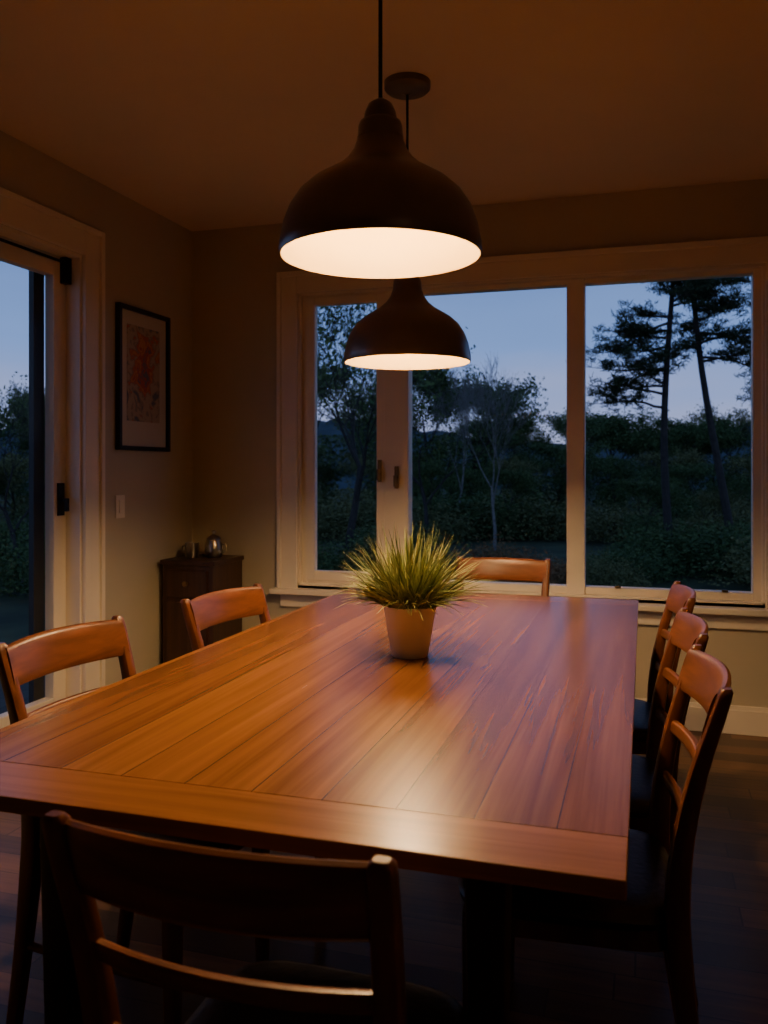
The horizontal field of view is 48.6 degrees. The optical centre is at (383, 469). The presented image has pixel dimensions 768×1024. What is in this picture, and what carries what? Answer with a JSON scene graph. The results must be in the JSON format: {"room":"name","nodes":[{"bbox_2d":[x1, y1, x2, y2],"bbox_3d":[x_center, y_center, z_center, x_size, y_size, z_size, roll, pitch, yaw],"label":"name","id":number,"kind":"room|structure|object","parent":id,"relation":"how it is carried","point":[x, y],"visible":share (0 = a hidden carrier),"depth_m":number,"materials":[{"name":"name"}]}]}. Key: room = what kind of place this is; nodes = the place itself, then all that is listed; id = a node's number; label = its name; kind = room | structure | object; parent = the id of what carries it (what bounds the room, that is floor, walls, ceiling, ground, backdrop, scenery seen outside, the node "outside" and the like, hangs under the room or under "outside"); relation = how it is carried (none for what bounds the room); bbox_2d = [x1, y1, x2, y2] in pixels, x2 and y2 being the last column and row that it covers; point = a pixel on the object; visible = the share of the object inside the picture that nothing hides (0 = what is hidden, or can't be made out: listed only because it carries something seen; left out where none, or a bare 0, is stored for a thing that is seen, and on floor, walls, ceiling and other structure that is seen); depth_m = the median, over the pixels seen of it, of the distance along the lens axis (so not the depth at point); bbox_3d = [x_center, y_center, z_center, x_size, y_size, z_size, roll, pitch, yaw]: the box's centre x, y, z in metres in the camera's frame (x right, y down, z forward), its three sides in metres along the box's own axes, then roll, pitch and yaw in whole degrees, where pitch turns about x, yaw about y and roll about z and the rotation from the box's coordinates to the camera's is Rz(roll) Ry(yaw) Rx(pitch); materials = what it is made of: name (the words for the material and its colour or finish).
{"room":"dining room","nodes":[
{"label":"dining room","id":0,"kind":"room"},
{"bbox_2d":[0,130,191,685],"bbox_3d":[-2.114,-0.060,1.911,0.160,2.640,6.340,0,0,17],"label":"wall","id":1,"kind":"structure","parent":0,"point":[148,255],"depth_m":4.37,"materials":[{"name":"paint"}]},
{"bbox_2d":[0,235,71,728],"bbox_3d":[-1.760,0.128,3.113,0.123,2.225,1.785,0,0,17],"label":"door","id":2,"kind":"structure","parent":1,"relation":"in","point":[38,266],"depth_m":3.88,"materials":[{"name":"paint"}]},
{"bbox_2d":[0,187,104,696],"bbox_3d":[-1.731,0.062,3.102,0.196,2.395,2.084,0,0,17],"label":"door frame","id":3,"kind":"structure","parent":1,"relation":"attached to","point":[17,212],"depth_m":3.95,"materials":[{"name":"paint"}]},
{"bbox_2d":[115,495,124,517],"bbox_3d":[-1.313,0.182,4.237,0.011,0.115,0.075,0,0,17],"label":"light switch","id":4,"kind":"object","parent":1,"relation":"attached to","point":[119,499],"visible":1,"depth_m":4.23,"materials":[{"name":"plastic"}]},
{"bbox_2d":[115,302,170,451],"bbox_3d":[-1.247,-0.465,4.423,0.028,0.730,0.470,0,0,17],"label":"framed picture","id":5,"kind":"object","parent":1,"relation":"attached to","point":[142,337],"visible":1,"depth_m":4.40},
{"bbox_2d":[127,323,159,422],"bbox_3d":[-1.250,-0.495,4.424,0.002,0.490,0.300,0,0,17],"label":"print","id":6,"kind":"object","parent":5,"relation":"attached to","point":[143,340],"depth_m":4.42},
{"bbox_2d":[0,0,767,231],"bbox_3d":[0.281,-1.440,1.263,5.120,0.120,6.500,0,0,17],"label":"ceiling","id":7,"kind":"structure","parent":0,"point":[202,114],"depth_m":3.09,"materials":[{"name":"paint"}]},
{"bbox_2d":[278,0,481,278],"bbox_3d":[-0.008,-0.929,1.899,0.452,0.902,0.452,0,0,17],"label":"pendant lamp","id":8,"kind":"object","parent":7,"relation":"hanging from","point":[379,212],"visible":1,"depth_m":1.79,"materials":[{"name":"brown metal"}]},
{"bbox_2d":[344,72,470,369],"bbox_3d":[0.083,-0.881,3.028,0.452,0.997,0.452,0,0,17],"label":"pendant lamp","id":9,"kind":"object","parent":7,"relation":"hanging from","point":[407,332],"visible":0.93,"depth_m":2.91,"materials":[{"name":"brown metal"}]},
{"bbox_2d":[0,730,767,1023],"bbox_3d":[0.281,1.320,1.263,5.120,0.120,6.500,0,0,17],"label":"floor","id":10,"kind":"structure","parent":0,"point":[552,982],"depth_m":2.23,"materials":[{"name":"brown wood"}]},
{"bbox_2d":[0,615,269,1023],"bbox_3d":[-0.570,0.823,1.980,0.522,0.875,0.412,0,0,23],"label":"dining chair","id":11,"kind":"object","parent":10,"relation":"on","point":[24,660],"visible":0.31,"depth_m":1.88,"materials":[{"name":"brown wood"}]},
{"bbox_2d":[38,824,231,849],"bbox_3d":[-0.523,0.812,1.960,0.421,0.046,0.408,0,0,23],"label":"seat cushion","id":12,"kind":"object","parent":11,"relation":"on","point":[180,840],"depth_m":1.83,"materials":[{"name":"black leather"}]},
{"bbox_2d":[160,554,243,662],"bbox_3d":[-0.995,0.870,4.646,0.324,0.780,0.375,0,0,17],"label":"base cabinet","id":13,"kind":"object","parent":10,"relation":"on","point":[183,577],"visible":0.56,"depth_m":4.51,"materials":[{"name":"brown wood"}]},
{"bbox_2d":[182,542,198,557],"bbox_3d":[-1.060,0.439,4.671,0.091,0.082,0.079,0,0,-20],"label":"metal cup","id":14,"kind":"object","parent":13,"relation":"on","point":[192,548],"visible":1,"depth_m":4.64,"materials":[{"name":"grey metal"}]},
{"bbox_2d":[204,530,226,557],"bbox_3d":[-0.933,0.405,4.672,0.098,0.150,0.116,0,0,-37],"label":"teapot","id":15,"kind":"object","parent":13,"relation":"on","point":[213,545],"visible":1,"depth_m":4.64,"materials":[{"name":"grey metal"}]},
{"bbox_2d":[180,583,327,858],"bbox_3d":[-0.304,0.823,2.612,0.522,0.875,0.412,0,0,25],"label":"dining chair","id":16,"kind":"object","parent":10,"relation":"on","point":[204,611],"visible":0.27,"depth_m":2.70,"materials":[{"name":"brown wood"}]},
{"bbox_2d":[41,810,469,1023],"bbox_3d":[-0.119,0.823,1.116,0.412,0.875,0.522,0,0,17],"label":"dining chair","id":17,"kind":"object","parent":10,"relation":"on","point":[217,890],"visible":1,"depth_m":0.90,"materials":[{"name":"brown wood"}]},
{"bbox_2d":[185,960,469,1023],"bbox_3d":[-0.104,0.812,1.164,0.408,0.046,0.421,0,0,17],"label":"seat cushion","id":18,"kind":"object","parent":17,"relation":"on","point":[424,1004],"depth_m":1.26,"materials":[{"name":"black leather"}]},
{"bbox_2d":[0,588,637,1023],"bbox_3d":[0.077,0.880,2.321,1.170,0.760,2.335,0,0,17],"label":"dining table","id":19,"kind":"object","parent":10,"relation":"on","point":[498,758],"visible":0.91,"depth_m":1.49,"materials":[{"name":"brown wood"}]},
{"bbox_2d":[332,519,491,658],"bbox_3d":[0.074,0.315,2.303,0.442,0.370,0.457,0,0,20],"label":"potted grass plant","id":20,"kind":"object","parent":19,"relation":"on","point":[409,589],"visible":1,"depth_m":2.23,"materials":[{"name":"plant"}]},
{"bbox_2d":[456,556,550,595],"bbox_3d":[0.458,0.823,3.517,0.412,0.875,0.522,0,0,17],"label":"dining chair","id":21,"kind":"object","parent":10,"relation":"on","point":[490,568],"visible":0.24,"depth_m":3.73,"materials":[{"name":"brown wood"}]},
{"bbox_2d":[458,644,733,1023],"bbox_3d":[0.424,0.823,1.736,0.522,0.875,0.412,0,0,13],"label":"dining chair","id":22,"kind":"object","parent":10,"relation":"on","point":[655,916],"visible":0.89,"depth_m":1.56,"materials":[{"name":"brown wood"}]},
{"bbox_2d":[458,829,667,930],"bbox_3d":[0.375,0.812,1.748,0.421,0.046,0.408,0,0,13],"label":"seat cushion","id":23,"kind":"object","parent":22,"relation":"on","point":[645,908],"depth_m":1.57,"materials":[{"name":"black leather"}]},
{"bbox_2d":[511,607,708,1005],"bbox_3d":[0.572,0.823,2.235,0.522,0.875,0.412,0,0,13],"label":"dining chair","id":24,"kind":"object","parent":10,"relation":"on","point":[687,629],"visible":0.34,"depth_m":2.27,"materials":[{"name":"brown wood"}]},
{"bbox_2d":[630,754,655,817],"bbox_3d":[0.522,0.812,2.246,0.421,0.046,0.408,0,0,13],"label":"seat cushion","id":25,"kind":"object","parent":24,"relation":"on","point":[643,767],"depth_m":2.14,"materials":[{"name":"black leather"}]},
{"bbox_2d":[633,581,695,754],"bbox_3d":[0.752,0.823,2.807,0.522,0.875,0.412,0,0,13],"label":"dining chair","id":26,"kind":"object","parent":10,"relation":"on","point":[679,596],"visible":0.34,"depth_m":2.85,"materials":[{"name":"brown wood"}]},
{"bbox_2d":[633,699,650,741],"bbox_3d":[0.703,0.812,2.819,0.421,0.046,0.408,0,0,13],"label":"seat cushion","id":27,"kind":"object","parent":26,"relation":"on","point":[641,708],"depth_m":2.70,"materials":[{"name":"black leather"}]},
{"bbox_2d":[192,179,767,707],"bbox_3d":[1.208,-0.060,4.294,5.120,2.640,0.160,0,0,17],"label":"wall","id":28,"kind":"structure","parent":0,"point":[234,270],"depth_m":4.79,"materials":[{"name":"paint"}]},
{"bbox_2d":[269,587,767,630],"bbox_3d":[0.676,0.708,4.366,2.700,0.105,0.135,0,0,17],"label":"sill","id":29,"kind":"structure","parent":28,"relation":"attached to","point":[719,617],"depth_m":4.09,"materials":[{"name":"paint"}]},
{"bbox_2d":[276,236,767,608],"bbox_3d":[0.673,-0.220,4.356,2.650,1.760,0.036,0,0,17],"label":"window frame","id":30,"kind":"structure","parent":28,"relation":"attached to","point":[749,250],"depth_m":4.48,"materials":[{"name":"paint"}]},
{"bbox_2d":[298,263,764,607],"bbox_3d":[0.687,-0.163,4.454,2.390,1.635,0.160,0,0,17],"label":"window","id":31,"kind":"structure","parent":28,"relation":"in","point":[313,573],"depth_m":4.66,"materials":[{"name":"paint"}]},
{"bbox_2d":[302,268,761,601],"bbox_3d":[0.684,-0.170,4.441,2.368,1.600,0.085,0,0,17],"label":"frame","id":32,"kind":"object","parent":31,"relation":"attached to","point":[397,383],"visible":0.77,"depth_m":4.31,"materials":[{"name":"paint"}]},
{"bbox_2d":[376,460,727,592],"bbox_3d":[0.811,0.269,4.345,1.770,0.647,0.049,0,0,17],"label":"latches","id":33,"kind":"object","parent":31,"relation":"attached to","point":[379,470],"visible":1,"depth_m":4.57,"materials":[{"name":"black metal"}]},
{"bbox_2d":[635,698,767,736],"bbox_3d":[1.182,1.192,4.209,4.800,0.135,0.018,0,0,17],"label":"baseboard","id":34,"kind":"structure","parent":28,"relation":"attached to","point":[740,720],"depth_m":4.05,"materials":[{"name":"paint"}]},
{"label":"outside","id":35,"kind":"structure","parent":0,"visible":0},
{"bbox_2d":[0,676,44,713],"bbox_3d":[-3.027,1.340,3.540,2.540,0.080,4.000,0,0,17],"label":"deck","id":36,"kind":"object","parent":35,"point":[24,687],"visible":0.02,"depth_m":4.90,"materials":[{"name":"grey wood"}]},
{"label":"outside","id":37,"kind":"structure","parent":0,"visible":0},
{"bbox_2d":[0,489,750,644],"bbox_3d":[14.619,1.710,47.815,240.000,0.001,180.000,0,0,17],"label":"lawn","id":38,"kind":"structure","parent":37,"point":[14,610],"depth_m":14.91,"materials":[{"name":"green plant"}]},
{"bbox_2d":[0,509,44,597],"bbox_3d":[-4.600,1.131,12.017,2.430,1.171,2.607,0,0,-43],"label":"shrub","id":39,"kind":"object","parent":38,"relation":"on","point":[18,565],"visible":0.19,"depth_m":11.58,"materials":[{"name":"green plant"}]},
{"bbox_2d":[0,371,44,578],"bbox_3d":[-5.716,-0.037,13.025,3.666,3.506,2.037,0,0,-44],"label":"sparse tree","id":40,"kind":"object","parent":38,"relation":"on","point":[11,530],"visible":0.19,"depth_m":12.87,"materials":[{"name":"green plant"}]},
{"bbox_2d":[0,380,44,516],"bbox_3d":[-13.030,-0.763,30.448,3.843,4.965,3.076,0,0,34],"label":"deciduous tree","id":41,"kind":"object","parent":38,"relation":"on","point":[8,392],"visible":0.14,"depth_m":30.37,"materials":[{"name":"green plant"}]},
{"bbox_2d":[0,513,44,564],"bbox_3d":[-6.859,1.137,15.340,2.661,1.158,2.856,0,0,18],"label":"shrub","id":42,"kind":"object","parent":38,"relation":"on","point":[4,529],"visible":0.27,"depth_m":15.14,"materials":[{"name":"green plant"}]},
{"bbox_2d":[3,381,44,513],"bbox_3d":[-11.380,-0.663,28.939,2.916,4.765,3.967,0,0,-13],"label":"deciduous tree","id":43,"kind":"object","parent":38,"relation":"on","point":[22,398],"visible":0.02,"depth_m":28.73,"materials":[{"name":"green plant"}]},
{"bbox_2d":[8,388,44,458],"bbox_3d":[-10.706,-0.867,29.169,4.118,5.174,3.296,0,0,-15],"label":"deciduous tree","id":44,"kind":"object","parent":38,"relation":"on","point":[22,448],"visible":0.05,"depth_m":28.54,"materials":[{"name":"green plant"}]},
{"bbox_2d":[317,443,334,505],"bbox_3d":[-2.711,0.454,23.697,1.900,2.523,2.585,0,0,-38],"label":"deciduous tree","id":45,"kind":"object","parent":38,"relation":"on","point":[319,452],"visible":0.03,"depth_m":23.52,"materials":[{"name":"green plant"}]},
{"bbox_2d":[317,461,355,509],"bbox_3d":[-2.543,0.625,35.087,2.759,2.178,2.028,0,0,-32],"label":"deciduous tree","id":46,"kind":"object","parent":38,"relation":"on","point":[324,467],"visible":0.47,"depth_m":34.82,"materials":[{"name":"green plant"}]},
{"bbox_2d":[317,534,365,570],"bbox_3d":[-1.340,1.218,12.346,2.292,0.996,2.459,0,0,-6],"label":"shrub","id":47,"kind":"object","parent":38,"relation":"on","point":[319,542],"visible":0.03,"depth_m":12.29,"materials":[{"name":"green plant"}]},
{"bbox_2d":[317,361,368,509],"bbox_3d":[-3.988,-1.592,35.379,6.730,6.631,4.946,0,0,29],"label":"deciduous tree","id":48,"kind":"object","parent":38,"relation":"on","point":[353,368],"visible":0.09,"depth_m":35.34,"materials":[{"name":"green plant"}]},
{"bbox_2d":[317,485,376,541],"bbox_3d":[-1.930,1.040,21.281,3.574,1.356,3.796,0,0,3],"label":"shrub","id":49,"kind":"object","parent":38,"relation":"on","point":[327,518],"visible":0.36,"depth_m":20.86,"materials":[{"name":"green plant"}]},
{"bbox_2d":[317,544,376,571],"bbox_3d":[-0.641,1.310,11.835,1.863,0.810,2.000,0,0,-11],"label":"shrub","id":50,"kind":"object","parent":38,"relation":"on","point":[340,560],"visible":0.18,"depth_m":11.79,"materials":[{"name":"green plant"}]},
{"bbox_2d":[320,381,376,500],"bbox_3d":[-1.043,-0.990,33.062,3.335,5.416,2.577,0,0,-37],"label":"deciduous tree","id":51,"kind":"object","parent":38,"relation":"on","point":[336,424],"visible":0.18,"depth_m":32.83,"materials":[{"name":"green plant"}]},
{"bbox_2d":[334,448,376,504],"bbox_3d":[-0.553,0.307,33.898,2.383,2.816,3.098,0,0,-35],"label":"deciduous tree","id":52,"kind":"object","parent":38,"relation":"on","point":[344,455],"visible":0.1,"depth_m":33.99,"materials":[{"name":"green plant"}]},
{"bbox_2d":[319,482,417,534],"bbox_3d":[-0.548,1.013,23.217,3.777,1.410,3.556,0,0,8],"label":"shrub","id":53,"kind":"object","parent":38,"relation":"on","point":[368,508],"visible":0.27,"depth_m":22.79,"materials":[{"name":"green plant"}]},
{"bbox_2d":[332,453,412,514],"bbox_3d":[-0.242,0.515,29.861,2.334,2.398,3.034,0,0,44],"label":"deciduous tree","id":54,"kind":"object","parent":38,"relation":"on","point":[373,466],"visible":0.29,"depth_m":29.52,"materials":[{"name":"green plant"}]},
{"bbox_2d":[0,419,750,489],"bbox_3d":[8.737,-2.090,38.374,184.270,7.579,111.497,0,0,17],"label":"hill","id":55,"kind":"structure","parent":38,"relation":"on","point":[323,429],"depth_m":81.80,"materials":[{"name":"green plant"}]},
{"bbox_2d":[326,380,431,506],"bbox_3d":[-0.141,-0.962,31.904,3.980,5.365,4.972,0,0,-1],"label":"deciduous tree","id":56,"kind":"object","parent":38,"relation":"on","point":[415,427],"visible":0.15,"depth_m":31.34,"materials":[{"name":"green plant"}]},
{"bbox_2d":[334,520,456,550],"bbox_3d":[0.328,1.336,18.459,2.667,0.757,2.862,0,0,-34],"label":"shrub","id":57,"kind":"object","parent":38,"relation":"on","point":[418,525],"visible":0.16,"depth_m":18.49,"materials":[{"name":"green plant"}]},
{"bbox_2d":[317,304,477,553],"bbox_3d":[-0.511,-1.086,14.167,3.259,5.609,5.865,0,0,-20],"label":"sparse tree","id":58,"kind":"object","parent":38,"relation":"on","point":[329,340],"visible":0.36,"depth_m":13.95,"materials":[{"name":"green plant"}]},
{"bbox_2d":[326,507,478,579],"bbox_3d":[0.023,1.148,12.855,2.941,1.137,2.740,0,0,21],"label":"shrub","id":59,"kind":"object","parent":38,"relation":"on","point":[367,547],"visible":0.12,"depth_m":12.67,"materials":[{"name":"green plant"}]},
{"bbox_2d":[330,368,520,545],"bbox_3d":[0.897,-0.437,19.147,4.504,4.307,2.503,0,0,13],"label":"sparse tree","id":60,"kind":"object","parent":38,"relation":"on","point":[426,520],"visible":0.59,"depth_m":18.96,"materials":[{"name":"green plant"}]},
{"bbox_2d":[364,497,489,543],"bbox_3d":[0.926,1.174,20.355,3.084,1.084,2.904,0,0,-22],"label":"shrub","id":61,"kind":"object","parent":38,"relation":"on","point":[456,523],"visible":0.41,"depth_m":19.95,"materials":[{"name":"green plant"}]},
{"bbox_2d":[412,455,449,537],"bbox_3d":[1.062,0.668,20.823,1.694,2.093,1.245,0,0,-36],"label":"deciduous tree","id":62,"kind":"object","parent":38,"relation":"on","point":[428,470],"visible":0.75,"depth_m":20.77,"materials":[{"name":"green plant"}]},
{"bbox_2d":[358,491,549,539],"bbox_3d":[1.706,0.990,22.183,5.269,1.455,5.655,0,0,-6],"label":"shrub","id":63,"kind":"object","parent":38,"relation":"on","point":[447,503],"visible":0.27,"depth_m":21.64,"materials":[{"name":"green plant"}]},
{"bbox_2d":[412,364,497,507],"bbox_3d":[1.852,-1.418,32.223,4.775,6.282,3.509,0,0,-29],"label":"deciduous tree","id":64,"kind":"object","parent":38,"relation":"on","point":[437,374],"visible":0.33,"depth_m":31.50,"materials":[{"name":"green plant"}]},
{"bbox_2d":[429,465,490,514],"bbox_3d":[2.608,0.740,28.465,2.336,1.948,1.870,0,0,-41],"label":"deciduous tree","id":65,"kind":"object","parent":38,"relation":"on","point":[453,480],"visible":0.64,"depth_m":28.39,"materials":[{"name":"green plant"}]},
{"bbox_2d":[427,364,503,502],"bbox_3d":[2.268,-0.738,25.637,2.388,4.905,2.052,0,0,-35],"label":"bare tree","id":66,"kind":"object","parent":38,"relation":"on","point":[474,389],"visible":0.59,"depth_m":25.59,"materials":[{"name":"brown plant"}]},
{"bbox_2d":[426,353,534,550],"bbox_3d":[2.234,-0.388,18.029,1.526,4.205,2.989,0,0,-30],"label":"bare tree","id":67,"kind":"object","parent":38,"relation":"on","point":[503,391],"visible":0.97,"depth_m":18.02,"materials":[{"name":"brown plant"}]},
{"bbox_2d":[431,419,531,496],"bbox_3d":[5.025,-0.516,43.651,5.909,4.469,4.729,0,0,1],"label":"deciduous tree","id":68,"kind":"object","parent":38,"relation":"on","point":[515,436],"visible":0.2,"depth_m":43.48,"materials":[{"name":"green plant"}]},
{"bbox_2d":[429,371,551,507],"bbox_3d":[4.040,-1.029,31.718,4.172,5.500,5.676,0,0,-34],"label":"deciduous tree","id":69,"kind":"object","parent":38,"relation":"on","point":[529,421],"visible":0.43,"depth_m":31.28,"materials":[{"name":"green plant"}]},
{"bbox_2d":[455,417,530,495],"bbox_3d":[5.436,-0.658,46.974,5.257,4.754,3.864,0,0,-44],"label":"deciduous tree","id":70,"kind":"object","parent":38,"relation":"on","point":[458,417],"visible":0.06,"depth_m":45.95,"materials":[{"name":"green plant"}]},
{"bbox_2d":[448,532,546,582],"bbox_3d":[1.741,1.322,12.931,1.596,0.784,1.811,0,0,-25],"label":"shrub","id":71,"kind":"object","parent":38,"relation":"on","point":[497,546],"visible":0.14,"depth_m":12.93,"materials":[{"name":"green plant"}]},
{"bbox_2d":[471,415,556,496],"bbox_3d":[7.313,-0.792,48.349,5.175,5.024,4.142,0,0,25],"label":"deciduous tree","id":72,"kind":"object","parent":38,"relation":"on","point":[542,439],"visible":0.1,"depth_m":47.60,"materials":[{"name":"green plant"}]},
{"bbox_2d":[483,464,546,539],"bbox_3d":[3.219,0.767,20.798,1.552,1.893,1.140,0,0,26],"label":"deciduous tree","id":73,"kind":"object","parent":38,"relation":"on","point":[520,486],"visible":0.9,"depth_m":20.65,"materials":[{"name":"green plant"}]},
{"bbox_2d":[484,454,548,502],"bbox_3d":[4.641,0.539,30.131,2.342,2.350,3.044,0,0,20],"label":"deciduous tree","id":74,"kind":"object","parent":38,"relation":"on","point":[510,462],"visible":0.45,"depth_m":29.74,"materials":[{"name":"green plant"}]},
{"bbox_2d":[488,414,553,497],"bbox_3d":[6.819,-0.717,44.787,4.378,4.872,3.368,0,0,-44],"label":"deciduous tree","id":75,"kind":"object","parent":38,"relation":"on","point":[530,434],"visible":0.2,"depth_m":44.99,"materials":[{"name":"green plant"}]},
{"bbox_2d":[440,477,602,539],"bbox_3d":[3.311,0.944,22.672,5.099,1.549,5.472,0,0,33],"label":"shrub","id":76,"kind":"object","parent":38,"relation":"on","point":[538,493],"visible":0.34,"depth_m":21.42,"materials":[{"name":"green plant"}]},
{"bbox_2d":[456,484,593,540],"bbox_3d":[3.456,1.025,21.731,3.663,1.386,3.890,0,0,20],"label":"shrub","id":77,"kind":"object","parent":38,"relation":"on","point":[533,515],"visible":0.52,"depth_m":20.88,"materials":[{"name":"green plant"}]},
{"bbox_2d":[492,452,566,504],"bbox_3d":[5.807,0.447,34.174,3.125,2.535,2.501,0,0,19],"label":"deciduous tree","id":78,"kind":"object","parent":38,"relation":"on","point":[540,463],"visible":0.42,"depth_m":33.95,"materials":[{"name":"green plant"}]},
{"bbox_2d":[492,547,593,584],"bbox_3d":[2.219,1.394,12.158,1.662,0.640,1.464,0,0,39],"label":"shrub","id":79,"kind":"object","parent":38,"relation":"on","point":[563,576],"visible":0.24,"depth_m":11.98,"materials":[{"name":"green plant"}]},
{"bbox_2d":[516,438,612,508],"bbox_3d":[7.826,0.190,35.297,3.550,3.053,4.831,0,0,-12],"label":"deciduous tree","id":80,"kind":"object","parent":38,"relation":"on","point":[553,451],"visible":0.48,"depth_m":35.32,"materials":[{"name":"green plant"}]},
{"bbox_2d":[523,497,623,535],"bbox_3d":[5.187,1.224,22.809,3.374,0.983,3.177,0,0,31],"label":"shrub","id":81,"kind":"object","parent":38,"relation":"on","point":[561,497],"visible":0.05,"depth_m":22.38,"materials":[{"name":"green plant"}]},
{"bbox_2d":[548,407,606,496],"bbox_3d":[12.249,-1.281,52.126,3.848,6.004,5.003,0,0,34],"label":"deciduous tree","id":82,"kind":"object","parent":38,"relation":"on","point":[564,407],"visible":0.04,"depth_m":51.66,"materials":[{"name":"green plant"}]},
{"bbox_2d":[537,409,633,499],"bbox_3d":[11.754,-0.847,48.021,6.592,5.134,4.845,0,0,25],"label":"deciduous tree","id":83,"kind":"object","parent":38,"relation":"on","point":[559,423],"visible":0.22,"depth_m":47.47,"materials":[{"name":"green plant"}]},
{"bbox_2d":[553,545,654,587],"bbox_3d":[3.107,1.389,11.994,1.370,0.648,1.455,0,0,-17],"label":"shrub","id":84,"kind":"object","parent":38,"relation":"on","point":[604,577],"visible":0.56,"depth_m":11.81,"materials":[{"name":"green plant"}]},
{"bbox_2d":[550,407,669,504],"bbox_3d":[11.006,-0.654,40.102,4.867,4.747,6.622,0,0,36],"label":"deciduous tree","id":85,"kind":"object","parent":38,"relation":"on","point":[611,429],"visible":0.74,"depth_m":39.41,"materials":[{"name":"green plant"}]},
{"bbox_2d":[538,494,691,542],"bbox_3d":[5.674,1.156,20.630,3.329,1.120,3.535,0,0,-32],"label":"shrub","id":86,"kind":"object","parent":38,"relation":"on","point":[594,524],"visible":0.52,"depth_m":20.22,"materials":[{"name":"green plant"}]},
{"bbox_2d":[565,533,688,584],"bbox_3d":[3.694,1.361,13.215,2.148,0.705,2.001,0,0,0],"label":"shrub","id":87,"kind":"object","parent":38,"relation":"on","point":[648,564],"visible":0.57,"depth_m":13.01,"materials":[{"name":"green plant"}]},
{"bbox_2d":[597,427,669,501],"bbox_3d":[13.690,-0.455,45.945,3.793,4.345,4.931,0,0,31],"label":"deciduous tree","id":88,"kind":"object","parent":38,"relation":"on","point":[640,427],"visible":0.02,"depth_m":45.62,"materials":[{"name":"green plant"}]},
{"bbox_2d":[605,506,697,541],"bbox_3d":[6.336,1.298,20.310,2.443,0.833,2.276,0,0,-12],"label":"shrub","id":89,"kind":"object","parent":38,"relation":"on","point":[651,506],"visible":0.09,"depth_m":20.11,"materials":[{"name":"green plant"}]},
{"bbox_2d":[566,279,742,538],"bbox_3d":[5.018,-1.940,15.831,3.133,7.316,2.873,0,0,28],"label":"pine tree","id":90,"kind":"object","parent":38,"relation":"on","point":[647,333],"visible":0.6,"depth_m":16.04,"materials":[{"name":"green plant"}]},
{"bbox_2d":[593,518,722,571],"bbox_3d":[4.869,1.213,14.839,2.428,1.004,2.605,0,0,-4],"label":"shrub","id":91,"kind":"object","parent":38,"relation":"on","point":[639,539],"visible":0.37,"depth_m":14.73,"materials":[{"name":"green plant"}]},
{"bbox_2d":[617,421,700,505],"bbox_3d":[12.905,-0.268,39.593,3.478,3.972,4.732,0,0,29],"label":"deciduous tree","id":92,"kind":"object","parent":38,"relation":"on","point":[651,440],"visible":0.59,"depth_m":38.89,"materials":[{"name":"green plant"}]},
{"bbox_2d":[616,417,713,481],"bbox_3d":[13.957,-0.553,42.364,4.685,4.543,3.750,0,0,25],"label":"deciduous tree","id":93,"kind":"object","parent":38,"relation":"on","point":[650,422],"visible":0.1,"depth_m":42.25,"materials":[{"name":"green plant"}]},
{"bbox_2d":[619,505,750,580],"bbox_3d":[5.489,1.162,13.972,3.090,1.108,3.316,0,0,38],"label":"shrub","id":94,"kind":"object","parent":38,"relation":"on","point":[694,548],"visible":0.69,"depth_m":13.79,"materials":[{"name":"green plant"}]},
{"bbox_2d":[620,276,750,531],"bbox_3d":[5.997,-2.029,16.133,3.125,7.499,3.216,0,0,39],"label":"pine tree","id":95,"kind":"object","parent":38,"relation":"on","point":[712,309],"visible":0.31,"depth_m":15.98,"materials":[{"name":"green plant"}]},
{"bbox_2d":[652,413,740,503],"bbox_3d":[14.978,-0.532,40.289,3.622,4.501,4.929,0,0,-14],"label":"deciduous tree","id":96,"kind":"object","parent":38,"relation":"on","point":[697,432],"visible":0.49,"depth_m":39.79,"materials":[{"name":"green plant"}]},
{"bbox_2d":[669,416,750,496],"bbox_3d":[15.934,-0.444,40.418,3.714,4.325,4.640,0,0,-36],"label":"deciduous tree","id":97,"kind":"object","parent":38,"relation":"on","point":[737,437],"visible":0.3,"depth_m":39.96,"materials":[{"name":"green plant"}]},
{"bbox_2d":[681,504,750,563],"bbox_3d":[6.472,1.166,15.245,2.496,1.099,2.678,0,0,-26],"label":"shrub","id":98,"kind":"object","parent":38,"relation":"on","point":[735,527],"visible":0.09,"depth_m":15.23,"materials":[{"name":"green plant"}]},
{"bbox_2d":[683,403,750,501],"bbox_3d":[17.678,-0.994,43.551,3.599,5.428,4.679,0,0,-34],"label":"deciduous tree","id":99,"kind":"object","parent":38,"relation":"on","point":[741,417],"visible":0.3,"depth_m":42.98,"materials":[{"name":"green plant"}]},
{"bbox_2d":[698,529,750,588],"bbox_3d":[6.068,1.180,12.305,2.767,1.072,2.606,0,0,-15],"label":"shrub","id":100,"kind":"object","parent":38,"relation":"on","point":[739,571],"visible":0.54,"depth_m":12.45,"materials":[{"name":"green plant"}]},
{"bbox_2d":[724,454,750,508],"bbox_3d":[11.979,0.495,26.625,2.902,2.438,2.233,0,0,31],"label":"deciduous tree","id":101,"kind":"object","parent":38,"relation":"on","point":[746,465],"visible":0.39,"depth_m":26.96,"materials":[{"name":"green plant"}]},
{"bbox_2d":[727,473,750,512],"bbox_3d":[8.472,0.795,18.446,1.989,1.838,1.462,0,0,-36],"label":"deciduous tree","id":102,"kind":"object","parent":38,"relation":"on","point":[746,484],"visible":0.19,"depth_m":18.40,"materials":[{"name":"green plant"}]},
{"bbox_2d":[735,289,750,402],"bbox_3d":[8.697,-1.867,17.937,2.831,7.170,2.864,0,0,2],"label":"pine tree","id":103,"kind":"object","parent":38,"relation":"on","point":[748,305],"visible":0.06,"depth_m":17.62,"materials":[{"name":"green plant"}]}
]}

